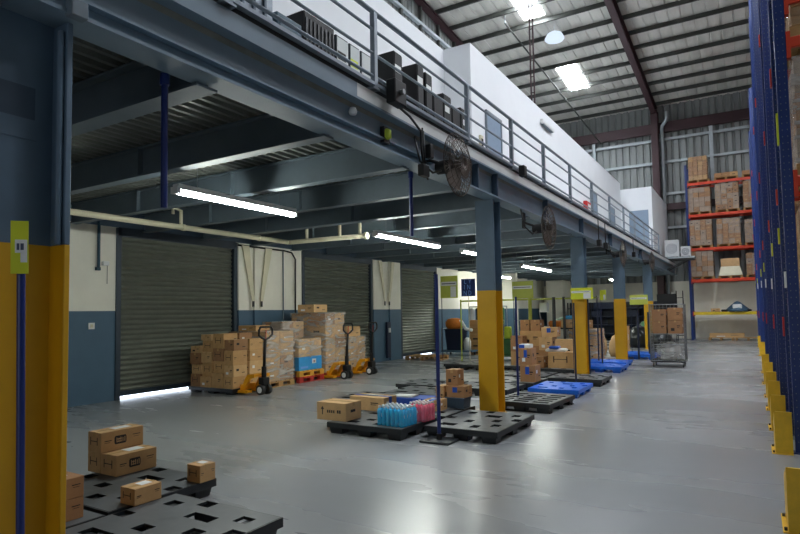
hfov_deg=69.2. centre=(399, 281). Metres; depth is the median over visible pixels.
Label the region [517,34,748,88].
purlin
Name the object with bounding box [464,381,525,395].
pallet
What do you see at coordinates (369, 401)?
cardboard box
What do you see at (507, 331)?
trolley
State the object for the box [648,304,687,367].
roll cage
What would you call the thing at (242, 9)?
trim
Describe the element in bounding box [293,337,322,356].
load
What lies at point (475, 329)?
cardboard box
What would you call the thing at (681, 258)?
platform
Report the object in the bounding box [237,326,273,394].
truck
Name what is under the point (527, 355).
cardboard box
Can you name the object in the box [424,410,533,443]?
pallet
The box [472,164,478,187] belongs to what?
girder stiffener
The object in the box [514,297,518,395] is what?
sign stand
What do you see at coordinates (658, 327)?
cardboard box
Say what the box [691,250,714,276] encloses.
load
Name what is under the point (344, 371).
truck
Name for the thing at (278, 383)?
wooden pallet
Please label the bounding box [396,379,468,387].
pallet
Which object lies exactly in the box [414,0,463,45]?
rafter
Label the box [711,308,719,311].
cardboard box
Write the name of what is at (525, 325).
cardboard box
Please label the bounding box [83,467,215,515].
pallet
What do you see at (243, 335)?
cardboard box
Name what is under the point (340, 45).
base cabinet
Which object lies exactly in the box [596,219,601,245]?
power socket
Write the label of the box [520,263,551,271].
lamp
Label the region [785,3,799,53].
load
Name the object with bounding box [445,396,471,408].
tote
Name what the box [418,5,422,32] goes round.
wall
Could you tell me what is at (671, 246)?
condenser unit
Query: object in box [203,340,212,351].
cardboard box
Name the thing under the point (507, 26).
pipe
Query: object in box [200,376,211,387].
cardboard box
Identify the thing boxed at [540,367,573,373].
pallet
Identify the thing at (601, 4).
purlin
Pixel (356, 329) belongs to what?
cardboard box
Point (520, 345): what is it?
bag
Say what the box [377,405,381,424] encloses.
bottle
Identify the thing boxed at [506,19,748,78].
purlin
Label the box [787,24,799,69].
wooden pallet
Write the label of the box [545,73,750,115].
purlin
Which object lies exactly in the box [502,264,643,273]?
cross beam
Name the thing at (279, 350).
load
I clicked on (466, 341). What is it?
drum
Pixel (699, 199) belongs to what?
load
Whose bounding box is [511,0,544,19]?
window
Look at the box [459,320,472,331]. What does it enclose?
bag
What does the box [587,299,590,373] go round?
sign stand
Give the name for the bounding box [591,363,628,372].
pallet
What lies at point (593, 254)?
cross beam
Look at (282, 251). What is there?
conduit
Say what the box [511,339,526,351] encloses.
cardboard box
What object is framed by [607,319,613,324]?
storage bin
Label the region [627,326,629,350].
cardboard box
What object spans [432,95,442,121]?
crate
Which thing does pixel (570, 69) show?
window
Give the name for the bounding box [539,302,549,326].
machine
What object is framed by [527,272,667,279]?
cross beam
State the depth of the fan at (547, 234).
10.19 m
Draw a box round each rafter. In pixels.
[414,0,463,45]
[604,0,656,113]
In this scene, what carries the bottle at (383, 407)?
on the pack at (392, 414)
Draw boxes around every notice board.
[440,276,457,353]
[512,281,532,334]
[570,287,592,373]
[600,290,605,310]
[629,295,647,350]
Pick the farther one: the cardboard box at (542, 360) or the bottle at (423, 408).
the cardboard box at (542, 360)
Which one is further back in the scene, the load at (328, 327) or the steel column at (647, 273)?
the steel column at (647, 273)
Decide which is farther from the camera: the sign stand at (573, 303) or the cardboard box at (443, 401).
the sign stand at (573, 303)
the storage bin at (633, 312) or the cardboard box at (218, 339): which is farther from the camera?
the storage bin at (633, 312)
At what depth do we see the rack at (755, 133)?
14.51 m
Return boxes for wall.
[67,202,544,407]
[272,0,667,256]
[384,0,451,49]
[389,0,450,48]
[398,0,402,15]
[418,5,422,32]
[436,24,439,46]
[544,90,754,285]
[544,281,757,338]
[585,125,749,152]
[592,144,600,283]
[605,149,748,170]
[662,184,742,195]
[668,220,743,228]
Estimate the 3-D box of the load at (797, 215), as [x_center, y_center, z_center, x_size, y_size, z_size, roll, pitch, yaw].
[5.193,-0.279,6.548,1.183,1.232,1.111,-3,-4,31]
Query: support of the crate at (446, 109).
on the mezzanine slab
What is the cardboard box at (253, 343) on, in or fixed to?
on the cardboard box at (252, 355)
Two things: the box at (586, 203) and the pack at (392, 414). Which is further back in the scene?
the box at (586, 203)
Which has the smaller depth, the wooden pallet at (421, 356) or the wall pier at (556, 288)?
the wooden pallet at (421, 356)
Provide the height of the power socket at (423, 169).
0.140 m
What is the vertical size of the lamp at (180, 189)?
0.715 m
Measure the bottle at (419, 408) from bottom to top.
0.250 m
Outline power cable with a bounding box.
[400,108,428,179]
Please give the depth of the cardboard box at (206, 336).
12.14 m
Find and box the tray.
[396,393,435,403]
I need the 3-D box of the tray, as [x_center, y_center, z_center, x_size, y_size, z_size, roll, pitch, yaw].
[0.209,1.904,9.384,0.700,0.120,0.400,-2,-3,25]
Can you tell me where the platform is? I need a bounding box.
[666,256,695,270]
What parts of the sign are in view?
rod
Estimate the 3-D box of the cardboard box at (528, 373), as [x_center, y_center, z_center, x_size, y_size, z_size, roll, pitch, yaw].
[2.705,1.898,12.025,0.322,0.342,0.344,-3,-4,31]
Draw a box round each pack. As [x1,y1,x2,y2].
[377,402,416,427]
[409,400,434,421]
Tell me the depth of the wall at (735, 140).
31.33 m
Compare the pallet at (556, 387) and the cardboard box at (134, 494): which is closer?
the cardboard box at (134, 494)
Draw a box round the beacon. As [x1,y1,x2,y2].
[380,126,391,144]
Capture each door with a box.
[114,227,236,400]
[301,250,373,357]
[400,263,436,358]
[485,109,502,157]
[590,192,597,214]
[611,207,614,224]
[629,210,649,244]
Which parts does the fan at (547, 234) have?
motor, blade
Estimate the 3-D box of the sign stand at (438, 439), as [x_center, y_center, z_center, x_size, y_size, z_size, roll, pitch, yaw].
[0.471,0.951,7.244,0.400,2.080,0.320,-3,-4,31]
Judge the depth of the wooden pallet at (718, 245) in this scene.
28.80 m
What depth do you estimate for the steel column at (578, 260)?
13.92 m
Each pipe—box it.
[70,208,368,243]
[504,15,600,143]
[528,0,535,103]
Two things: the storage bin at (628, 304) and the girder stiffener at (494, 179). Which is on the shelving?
the storage bin at (628, 304)
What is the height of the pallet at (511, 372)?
0.150 m
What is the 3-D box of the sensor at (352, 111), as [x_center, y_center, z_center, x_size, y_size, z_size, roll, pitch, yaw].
[-0.485,-1.727,5.896,0.105,0.070,0.086,-3,-4,31]
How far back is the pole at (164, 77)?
4.18 m
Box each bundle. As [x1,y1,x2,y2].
[262,321,303,337]
[721,301,751,311]
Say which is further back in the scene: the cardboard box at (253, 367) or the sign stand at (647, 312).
the sign stand at (647, 312)
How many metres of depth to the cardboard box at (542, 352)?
15.42 m
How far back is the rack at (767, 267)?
12.32 m
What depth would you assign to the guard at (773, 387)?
8.96 m
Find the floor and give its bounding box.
[66,338,799,533]
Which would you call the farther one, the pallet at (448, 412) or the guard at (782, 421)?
the pallet at (448, 412)
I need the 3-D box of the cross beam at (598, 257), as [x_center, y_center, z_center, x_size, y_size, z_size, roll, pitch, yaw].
[4.746,-0.811,21.549,7.120,0.370,0.200,-3,-4,31]
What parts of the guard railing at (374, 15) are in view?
post, post, post, rail, rail, post, post, post, post, post, post, post, post, post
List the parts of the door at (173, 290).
guide rail, guide rail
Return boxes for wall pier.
[502,273,518,337]
[546,280,570,338]
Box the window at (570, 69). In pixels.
[556,64,586,89]
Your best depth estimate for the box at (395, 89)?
6.21 m
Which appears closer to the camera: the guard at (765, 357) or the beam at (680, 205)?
the guard at (765, 357)
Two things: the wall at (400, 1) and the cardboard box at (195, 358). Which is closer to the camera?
the cardboard box at (195, 358)
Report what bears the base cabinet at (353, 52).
on the mezzanine slab
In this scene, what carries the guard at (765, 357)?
on the floor
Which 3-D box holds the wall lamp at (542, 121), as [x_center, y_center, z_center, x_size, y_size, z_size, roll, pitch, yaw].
[4.370,-4.586,17.190,0.100,0.140,1.150,-3,-4,31]
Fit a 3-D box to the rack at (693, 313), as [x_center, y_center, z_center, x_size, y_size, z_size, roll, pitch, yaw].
[16.554,-1.692,28.894,3.990,9.211,1.160,-3,-4,31]
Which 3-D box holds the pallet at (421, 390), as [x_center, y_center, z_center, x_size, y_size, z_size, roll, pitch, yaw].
[0.466,2.116,10.857,1.174,0.150,1.024,-3,-4,31]
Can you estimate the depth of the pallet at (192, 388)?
11.97 m
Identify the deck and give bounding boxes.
[71,0,671,266]
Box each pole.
[160,73,169,208]
[408,171,413,236]
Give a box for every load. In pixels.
[229,331,294,381]
[292,313,344,372]
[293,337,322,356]
[344,336,364,368]
[568,328,604,358]
[688,155,707,180]
[688,186,711,212]
[689,219,712,245]
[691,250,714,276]
[714,171,737,177]
[715,182,739,209]
[716,217,740,243]
[742,170,749,174]
[743,180,751,206]
[744,219,753,241]
[746,253,754,274]
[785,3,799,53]
[788,57,799,169]
[795,206,799,292]
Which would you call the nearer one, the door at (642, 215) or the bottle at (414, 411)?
the bottle at (414, 411)
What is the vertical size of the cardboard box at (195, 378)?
0.262 m
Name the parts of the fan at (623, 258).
motor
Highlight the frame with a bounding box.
[460,296,599,360]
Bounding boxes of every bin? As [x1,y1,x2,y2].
[444,328,466,349]
[589,311,599,315]
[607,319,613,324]
[626,303,643,306]
[626,310,639,315]
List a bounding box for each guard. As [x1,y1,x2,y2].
[758,342,764,355]
[761,354,768,372]
[762,362,772,383]
[764,371,776,397]
[766,381,779,410]
[768,395,785,430]
[771,411,793,455]
[781,467,799,533]
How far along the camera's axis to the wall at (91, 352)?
11.15 m
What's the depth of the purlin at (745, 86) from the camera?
31.19 m
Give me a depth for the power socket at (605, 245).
15.40 m
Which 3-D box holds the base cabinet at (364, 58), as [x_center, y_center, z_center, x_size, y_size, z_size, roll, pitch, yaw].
[-0.556,-2.459,7.681,0.320,1.070,0.240,-3,-4,31]
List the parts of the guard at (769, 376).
plate, plate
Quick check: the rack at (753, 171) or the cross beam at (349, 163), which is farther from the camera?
the rack at (753, 171)
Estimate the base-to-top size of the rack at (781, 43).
9.600 m
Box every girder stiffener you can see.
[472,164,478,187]
[491,174,497,195]
[542,200,547,217]
[579,219,583,233]
[608,234,611,245]
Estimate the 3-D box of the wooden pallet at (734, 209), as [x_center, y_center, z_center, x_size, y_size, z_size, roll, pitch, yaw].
[16.422,-3.477,29.055,1.050,0.135,1.000,-3,-4,31]
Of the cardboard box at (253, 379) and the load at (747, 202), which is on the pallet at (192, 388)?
the cardboard box at (253, 379)
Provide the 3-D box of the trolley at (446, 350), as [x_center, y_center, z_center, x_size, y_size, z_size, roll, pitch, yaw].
[2.220,2.239,21.492,1.200,1.009,0.800,-2,-3,25]
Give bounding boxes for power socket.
[418,163,429,177]
[425,144,433,159]
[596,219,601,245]
[603,223,607,248]
[632,239,635,256]
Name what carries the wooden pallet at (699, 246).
on the rack at (693, 313)
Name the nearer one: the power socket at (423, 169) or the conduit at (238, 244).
the power socket at (423, 169)
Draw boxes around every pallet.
[65,493,282,533]
[66,509,105,533]
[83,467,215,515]
[188,386,251,394]
[269,378,294,387]
[285,373,323,382]
[293,368,323,376]
[327,411,436,440]
[330,391,403,398]
[385,386,435,395]
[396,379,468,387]
[399,404,474,424]
[405,354,448,360]
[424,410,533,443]
[444,361,478,369]
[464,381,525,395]
[504,362,519,370]
[504,370,557,377]
[505,376,547,389]
[505,391,574,413]
[528,381,592,397]
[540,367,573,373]
[546,373,611,386]
[590,359,632,364]
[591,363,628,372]
[628,351,660,359]
[687,179,710,186]
[689,211,711,214]
[690,245,713,247]
[691,276,714,278]
[709,337,734,339]
[714,175,738,183]
[715,208,739,212]
[717,243,741,246]
[718,275,742,277]
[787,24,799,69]
[795,164,799,190]
[795,204,799,212]
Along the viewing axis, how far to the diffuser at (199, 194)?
7.71 m
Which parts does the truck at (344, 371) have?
frame, frame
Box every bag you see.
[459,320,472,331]
[519,344,532,347]
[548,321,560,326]
[609,335,615,356]
[629,324,645,347]
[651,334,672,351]
[661,343,678,359]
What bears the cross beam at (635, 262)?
attached to the wall at (91, 352)
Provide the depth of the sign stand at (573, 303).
11.76 m
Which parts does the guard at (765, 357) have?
plate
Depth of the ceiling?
25.83 m
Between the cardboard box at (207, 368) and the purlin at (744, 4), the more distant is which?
the purlin at (744, 4)
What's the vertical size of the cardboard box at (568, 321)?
0.262 m
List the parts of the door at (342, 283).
guide rail, guide rail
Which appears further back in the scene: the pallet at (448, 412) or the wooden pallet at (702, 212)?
the wooden pallet at (702, 212)
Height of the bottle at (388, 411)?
0.250 m
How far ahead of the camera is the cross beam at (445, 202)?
11.01 m
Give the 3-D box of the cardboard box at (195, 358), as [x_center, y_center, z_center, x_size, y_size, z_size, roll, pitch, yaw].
[-4.251,1.649,12.465,0.306,0.242,0.383,-3,-4,32]
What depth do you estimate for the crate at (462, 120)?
10.10 m
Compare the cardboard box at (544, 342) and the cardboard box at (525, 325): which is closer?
the cardboard box at (544, 342)
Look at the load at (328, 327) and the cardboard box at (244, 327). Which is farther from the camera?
the load at (328, 327)
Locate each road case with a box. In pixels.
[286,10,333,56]
[378,50,401,87]
[402,63,423,110]
[423,72,431,115]
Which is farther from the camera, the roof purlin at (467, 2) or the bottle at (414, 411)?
the roof purlin at (467, 2)
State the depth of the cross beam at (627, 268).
26.63 m
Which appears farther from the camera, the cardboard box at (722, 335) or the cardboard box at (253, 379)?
the cardboard box at (722, 335)
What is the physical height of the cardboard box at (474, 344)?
0.252 m
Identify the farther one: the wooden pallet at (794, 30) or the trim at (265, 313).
the trim at (265, 313)
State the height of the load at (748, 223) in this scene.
1.132 m
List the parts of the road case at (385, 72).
door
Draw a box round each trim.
[213,0,675,263]
[237,243,401,362]
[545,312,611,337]
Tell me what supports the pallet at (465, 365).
on the floor
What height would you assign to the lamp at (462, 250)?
0.665 m
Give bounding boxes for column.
[0,7,72,533]
[475,199,506,411]
[570,237,588,373]
[612,253,627,359]
[642,265,652,348]
[650,109,665,293]
[708,125,718,278]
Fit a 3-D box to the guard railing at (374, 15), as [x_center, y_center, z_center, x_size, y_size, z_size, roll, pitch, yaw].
[3.317,-2.141,12.750,0.780,0.866,29.060,-3,-4,31]
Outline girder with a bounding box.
[0,0,676,274]
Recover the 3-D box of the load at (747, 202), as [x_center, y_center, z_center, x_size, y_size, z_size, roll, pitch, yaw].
[17.436,-4.251,28.474,1.081,1.312,1.040,-3,-4,31]
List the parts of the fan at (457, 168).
motor, blade, blade, blade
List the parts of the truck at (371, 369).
frame, frame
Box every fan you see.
[414,132,471,196]
[520,206,555,249]
[606,240,626,267]
[638,251,654,272]
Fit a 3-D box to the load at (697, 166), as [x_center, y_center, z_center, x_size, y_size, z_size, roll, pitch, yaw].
[15.333,-5.716,29.816,0.908,1.212,1.040,-3,-4,31]
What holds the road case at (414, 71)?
on the mezzanine slab
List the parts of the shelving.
shelf, shelf, shelf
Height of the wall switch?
0.120 m
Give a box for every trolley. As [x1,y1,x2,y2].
[441,328,477,355]
[503,320,519,356]
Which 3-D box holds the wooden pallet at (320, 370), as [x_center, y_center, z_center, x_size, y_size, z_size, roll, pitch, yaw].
[-2.625,2.224,14.248,1.200,0.135,0.900,-3,-4,31]
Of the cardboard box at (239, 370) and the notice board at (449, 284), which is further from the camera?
the notice board at (449, 284)
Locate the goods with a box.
[545,346,567,351]
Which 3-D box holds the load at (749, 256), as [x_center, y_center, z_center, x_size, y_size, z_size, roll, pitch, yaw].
[17.492,-0.852,28.288,1.081,1.062,1.040,-3,-4,31]
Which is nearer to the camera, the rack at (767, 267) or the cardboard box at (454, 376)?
the cardboard box at (454, 376)
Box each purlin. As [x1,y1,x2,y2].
[434,0,482,13]
[449,0,553,29]
[462,0,625,43]
[482,0,698,55]
[494,1,747,67]
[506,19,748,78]
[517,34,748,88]
[527,48,749,98]
[537,61,750,107]
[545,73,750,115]
[554,84,751,123]
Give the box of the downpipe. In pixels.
[660,111,670,335]
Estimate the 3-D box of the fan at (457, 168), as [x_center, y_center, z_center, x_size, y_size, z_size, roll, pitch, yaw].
[0.539,-1.418,7.160,0.543,0.770,0.847,-3,-4,31]
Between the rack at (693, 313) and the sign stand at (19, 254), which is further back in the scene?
the rack at (693, 313)
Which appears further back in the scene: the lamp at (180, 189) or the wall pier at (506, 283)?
the wall pier at (506, 283)
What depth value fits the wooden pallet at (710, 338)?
28.76 m
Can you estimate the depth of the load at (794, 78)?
6.54 m
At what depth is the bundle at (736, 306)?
28.19 m
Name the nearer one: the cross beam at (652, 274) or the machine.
the machine
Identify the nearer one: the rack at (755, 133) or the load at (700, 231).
the rack at (755, 133)
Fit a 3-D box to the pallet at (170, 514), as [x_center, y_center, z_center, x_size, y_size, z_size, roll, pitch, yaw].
[-1.605,1.775,4.030,1.174,0.150,1.024,-3,-4,31]
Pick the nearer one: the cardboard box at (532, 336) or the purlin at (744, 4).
the cardboard box at (532, 336)
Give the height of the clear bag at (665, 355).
0.520 m
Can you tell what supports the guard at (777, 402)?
on the floor
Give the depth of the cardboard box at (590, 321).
18.69 m
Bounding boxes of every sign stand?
[10,221,28,533]
[419,274,458,445]
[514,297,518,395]
[573,303,576,381]
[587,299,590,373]
[600,302,602,362]
[636,311,639,358]
[647,312,649,353]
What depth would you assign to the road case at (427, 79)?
9.04 m
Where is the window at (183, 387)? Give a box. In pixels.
[120,387,187,397]
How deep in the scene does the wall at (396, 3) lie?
22.50 m
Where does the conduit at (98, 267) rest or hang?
attached to the wall at (91, 352)
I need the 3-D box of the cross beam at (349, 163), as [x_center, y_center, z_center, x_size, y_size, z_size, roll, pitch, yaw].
[-2.974,-1.385,8.818,7.120,0.370,0.150,-3,-4,31]
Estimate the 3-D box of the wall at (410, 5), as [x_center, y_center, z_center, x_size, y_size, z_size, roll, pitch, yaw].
[-1.981,-6.465,17.995,0.035,10.546,40.200,-3,-4,31]
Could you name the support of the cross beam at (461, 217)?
attached to the girder
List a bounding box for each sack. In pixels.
[446,318,462,328]
[604,336,607,354]
[719,258,742,275]
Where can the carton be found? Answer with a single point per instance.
(309, 362)
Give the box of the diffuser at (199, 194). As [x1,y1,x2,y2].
[178,190,294,216]
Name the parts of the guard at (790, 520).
plate, foot plate, plate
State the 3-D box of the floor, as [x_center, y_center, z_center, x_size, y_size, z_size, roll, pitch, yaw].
[5.129,2.167,9.959,20.100,0.200,46.500,-3,-4,31]
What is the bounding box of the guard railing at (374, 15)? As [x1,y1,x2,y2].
[217,0,659,253]
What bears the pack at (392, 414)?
on the pallet at (367, 426)
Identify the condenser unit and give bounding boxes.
[664,240,679,256]
[681,246,690,255]
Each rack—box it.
[684,164,756,339]
[748,0,768,353]
[748,88,764,341]
[748,131,759,335]
[751,0,796,377]
[758,0,795,410]
[767,0,799,454]
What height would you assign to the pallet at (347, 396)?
0.150 m
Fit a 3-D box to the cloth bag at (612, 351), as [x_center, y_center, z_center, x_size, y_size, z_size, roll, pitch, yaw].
[7.433,2.172,19.855,0.520,0.800,0.537,-3,-4,31]
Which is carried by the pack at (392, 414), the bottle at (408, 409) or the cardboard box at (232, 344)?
the bottle at (408, 409)
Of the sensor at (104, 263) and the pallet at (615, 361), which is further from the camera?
the pallet at (615, 361)
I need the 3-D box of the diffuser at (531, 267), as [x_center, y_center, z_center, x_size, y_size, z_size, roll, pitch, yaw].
[4.883,-0.437,20.700,0.104,0.055,3.140,-3,-4,31]
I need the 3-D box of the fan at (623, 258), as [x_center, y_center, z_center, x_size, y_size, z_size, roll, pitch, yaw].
[6.038,-0.751,16.193,0.543,0.770,0.847,-2,-3,23]
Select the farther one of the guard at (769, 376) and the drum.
the drum
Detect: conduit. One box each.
[95,220,100,270]
[238,244,295,312]
[282,251,283,321]
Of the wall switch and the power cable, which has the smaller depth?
the power cable
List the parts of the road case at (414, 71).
door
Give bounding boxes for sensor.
[101,261,108,270]
[348,107,356,115]
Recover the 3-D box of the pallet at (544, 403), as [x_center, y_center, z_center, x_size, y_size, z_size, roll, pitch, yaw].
[2.236,2.026,9.730,1.024,0.150,1.224,-3,-4,35]
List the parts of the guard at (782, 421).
plate, foot plate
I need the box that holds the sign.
[461,278,474,360]
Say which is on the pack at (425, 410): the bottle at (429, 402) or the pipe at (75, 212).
the bottle at (429, 402)
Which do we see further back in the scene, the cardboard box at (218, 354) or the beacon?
the cardboard box at (218, 354)
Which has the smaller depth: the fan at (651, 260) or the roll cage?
the roll cage
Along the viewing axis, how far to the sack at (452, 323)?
21.37 m
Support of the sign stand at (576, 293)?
on the floor
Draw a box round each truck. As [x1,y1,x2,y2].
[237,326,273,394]
[316,323,352,378]
[352,322,377,374]
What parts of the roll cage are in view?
panel, panel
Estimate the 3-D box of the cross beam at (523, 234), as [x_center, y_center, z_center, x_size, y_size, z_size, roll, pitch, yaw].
[0.886,-1.099,15.183,7.120,0.370,0.150,-3,-4,31]
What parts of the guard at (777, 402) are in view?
plate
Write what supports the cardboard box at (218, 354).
on the cardboard box
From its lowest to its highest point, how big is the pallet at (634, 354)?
0.150 m
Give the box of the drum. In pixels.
[464,338,470,349]
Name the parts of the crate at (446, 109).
door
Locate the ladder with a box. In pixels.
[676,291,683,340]
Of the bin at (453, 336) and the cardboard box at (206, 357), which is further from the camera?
the bin at (453, 336)
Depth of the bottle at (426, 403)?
7.74 m
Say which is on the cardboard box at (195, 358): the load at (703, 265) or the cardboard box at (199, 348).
the cardboard box at (199, 348)
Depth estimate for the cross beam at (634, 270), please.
28.12 m
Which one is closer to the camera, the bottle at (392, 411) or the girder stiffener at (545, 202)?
the bottle at (392, 411)
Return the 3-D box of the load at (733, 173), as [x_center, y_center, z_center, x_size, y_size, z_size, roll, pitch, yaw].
[16.395,-5.273,29.153,1.019,0.216,0.980,-3,-4,31]
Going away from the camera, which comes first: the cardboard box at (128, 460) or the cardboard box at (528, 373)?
the cardboard box at (128, 460)
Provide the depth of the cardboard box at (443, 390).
8.90 m
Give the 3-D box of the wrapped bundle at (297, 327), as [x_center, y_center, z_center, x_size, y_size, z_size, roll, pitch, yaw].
[-2.882,1.202,14.391,0.653,0.412,0.857,-3,-4,31]
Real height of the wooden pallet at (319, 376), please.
0.135 m
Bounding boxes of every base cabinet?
[334,34,347,64]
[348,43,359,71]
[360,51,370,78]
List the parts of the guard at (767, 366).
plate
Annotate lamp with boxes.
[171,168,297,217]
[372,228,440,248]
[459,248,475,254]
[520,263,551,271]
[540,119,554,132]
[545,30,563,43]
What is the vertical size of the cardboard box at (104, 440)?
0.188 m
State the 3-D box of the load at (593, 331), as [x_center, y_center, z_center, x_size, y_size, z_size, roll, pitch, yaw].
[6.031,2.026,18.722,0.959,1.012,0.959,-3,-4,31]
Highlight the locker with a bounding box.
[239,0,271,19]
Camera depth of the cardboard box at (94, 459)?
5.46 m
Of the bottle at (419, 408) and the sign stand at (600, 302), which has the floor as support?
the sign stand at (600, 302)
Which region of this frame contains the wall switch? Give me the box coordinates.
[88,323,94,328]
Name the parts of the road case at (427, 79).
door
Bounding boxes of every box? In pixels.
[65,0,88,22]
[66,471,83,500]
[66,496,83,521]
[88,424,142,452]
[88,451,100,472]
[101,444,156,476]
[120,479,160,506]
[187,460,214,483]
[190,353,201,363]
[191,345,202,352]
[191,373,201,386]
[192,364,201,373]
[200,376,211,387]
[201,334,212,340]
[201,352,213,362]
[202,363,213,376]
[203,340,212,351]
[212,373,223,388]
[213,333,236,348]
[213,348,224,360]
[214,361,224,372]
[224,350,246,365]
[224,365,246,376]
[224,375,245,388]
[225,339,247,350]
[237,332,251,338]
[239,325,269,330]
[246,338,262,349]
[246,360,262,375]
[247,349,262,360]
[250,377,257,382]
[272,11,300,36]
[298,305,326,312]
[317,398,360,421]
[343,326,359,336]
[350,393,396,410]
[386,77,405,108]
[386,322,390,357]
[424,397,446,410]
[436,384,447,397]
[446,368,463,385]
[446,384,471,397]
[470,320,477,326]
[470,327,477,333]
[470,334,477,340]
[471,341,477,347]
[511,335,526,339]
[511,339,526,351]
[511,352,519,364]
[519,165,526,176]
[519,348,536,364]
[520,320,530,330]
[520,331,541,345]
[520,364,540,381]
[530,320,543,330]
[533,346,539,355]
[536,356,547,367]
[539,337,556,349]
[540,350,547,355]
[541,327,560,336]
[548,351,573,368]
[555,339,572,350]
[561,319,571,327]
[583,201,590,210]
[589,320,592,327]
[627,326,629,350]
[652,309,667,320]
[652,321,667,333]
[667,308,682,319]
[668,320,683,333]
[710,333,744,337]
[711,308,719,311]
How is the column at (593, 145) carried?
attached to the beam at (741, 114)
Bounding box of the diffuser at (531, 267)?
[524,266,550,271]
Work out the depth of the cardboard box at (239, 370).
11.81 m
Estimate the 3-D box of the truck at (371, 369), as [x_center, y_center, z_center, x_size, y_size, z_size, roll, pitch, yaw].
[-1.307,1.791,15.634,1.500,1.380,0.530,-3,-4,31]
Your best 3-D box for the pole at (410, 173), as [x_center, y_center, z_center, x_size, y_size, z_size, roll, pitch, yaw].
[0.139,-0.962,7.239,0.067,0.810,0.067,-3,-4,31]
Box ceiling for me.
[425,0,751,124]
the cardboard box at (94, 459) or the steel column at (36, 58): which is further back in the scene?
the cardboard box at (94, 459)
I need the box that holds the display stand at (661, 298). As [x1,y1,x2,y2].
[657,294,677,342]
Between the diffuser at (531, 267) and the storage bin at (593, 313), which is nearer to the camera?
the diffuser at (531, 267)
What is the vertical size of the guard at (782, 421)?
0.460 m
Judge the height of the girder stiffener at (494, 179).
0.370 m
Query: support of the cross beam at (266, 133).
attached to the wall at (91, 352)
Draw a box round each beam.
[70,147,408,223]
[71,60,216,136]
[71,113,333,194]
[142,171,461,232]
[201,191,500,239]
[249,207,529,245]
[290,218,540,250]
[326,229,571,254]
[355,235,587,258]
[382,242,600,261]
[404,247,611,264]
[424,251,611,266]
[442,256,628,268]
[458,258,636,270]
[472,261,643,272]
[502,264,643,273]
[517,267,641,274]
[517,268,656,276]
[518,270,663,278]
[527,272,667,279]
[536,274,670,280]
[572,108,749,145]
[667,196,742,209]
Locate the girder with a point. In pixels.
(132, 29)
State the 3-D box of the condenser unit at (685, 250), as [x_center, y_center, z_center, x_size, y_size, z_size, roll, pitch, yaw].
[13.787,-1.422,27.971,0.420,0.500,0.363,-3,-4,31]
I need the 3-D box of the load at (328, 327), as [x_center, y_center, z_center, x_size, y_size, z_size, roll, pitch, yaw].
[-2.135,1.577,15.151,1.183,1.512,0.857,-3,-4,31]
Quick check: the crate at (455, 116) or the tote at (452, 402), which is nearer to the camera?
the tote at (452, 402)
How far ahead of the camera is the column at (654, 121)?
31.11 m
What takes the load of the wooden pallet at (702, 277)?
on the rack at (693, 313)
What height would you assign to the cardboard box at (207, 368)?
0.282 m
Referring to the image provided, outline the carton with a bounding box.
[293,355,321,370]
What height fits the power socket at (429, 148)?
0.170 m
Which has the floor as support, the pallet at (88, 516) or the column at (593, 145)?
the pallet at (88, 516)
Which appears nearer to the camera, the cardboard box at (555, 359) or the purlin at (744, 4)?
the cardboard box at (555, 359)
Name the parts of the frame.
post, post, post, post, post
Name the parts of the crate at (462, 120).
door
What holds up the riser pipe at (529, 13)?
attached to the wall at (464, 60)
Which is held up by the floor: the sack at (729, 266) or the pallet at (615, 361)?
the pallet at (615, 361)
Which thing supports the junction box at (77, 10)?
attached to the girder
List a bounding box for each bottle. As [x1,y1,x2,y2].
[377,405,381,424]
[382,406,385,425]
[386,406,390,425]
[390,406,394,426]
[395,407,398,426]
[399,407,404,427]
[403,407,407,426]
[406,406,410,425]
[409,405,413,424]
[412,404,416,423]
[417,402,421,421]
[421,403,425,421]
[425,402,428,420]
[428,401,431,420]
[431,401,434,419]
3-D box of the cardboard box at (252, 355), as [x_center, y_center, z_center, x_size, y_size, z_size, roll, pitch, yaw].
[-3.152,1.573,12.336,0.266,0.222,0.383,-3,-4,30]
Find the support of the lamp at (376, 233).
hanging from the mezzanine slab
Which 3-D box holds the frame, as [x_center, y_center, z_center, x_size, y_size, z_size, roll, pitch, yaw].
[3.831,1.513,17.739,4.344,2.000,0.109,-3,-4,31]
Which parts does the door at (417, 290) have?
guide rail, guide rail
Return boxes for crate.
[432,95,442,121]
[437,93,451,127]
[451,108,459,131]
[457,107,464,134]
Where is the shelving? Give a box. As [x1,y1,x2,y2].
[567,301,656,338]
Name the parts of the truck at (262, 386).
frame, heel plate, frame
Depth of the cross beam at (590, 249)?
18.73 m
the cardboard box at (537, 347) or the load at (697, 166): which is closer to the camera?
the cardboard box at (537, 347)
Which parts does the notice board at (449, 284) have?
rod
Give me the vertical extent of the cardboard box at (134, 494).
0.133 m
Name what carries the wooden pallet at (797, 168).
on the rack at (781, 43)
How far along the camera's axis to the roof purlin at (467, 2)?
22.98 m
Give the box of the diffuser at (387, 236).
[377,234,438,247]
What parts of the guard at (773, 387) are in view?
plate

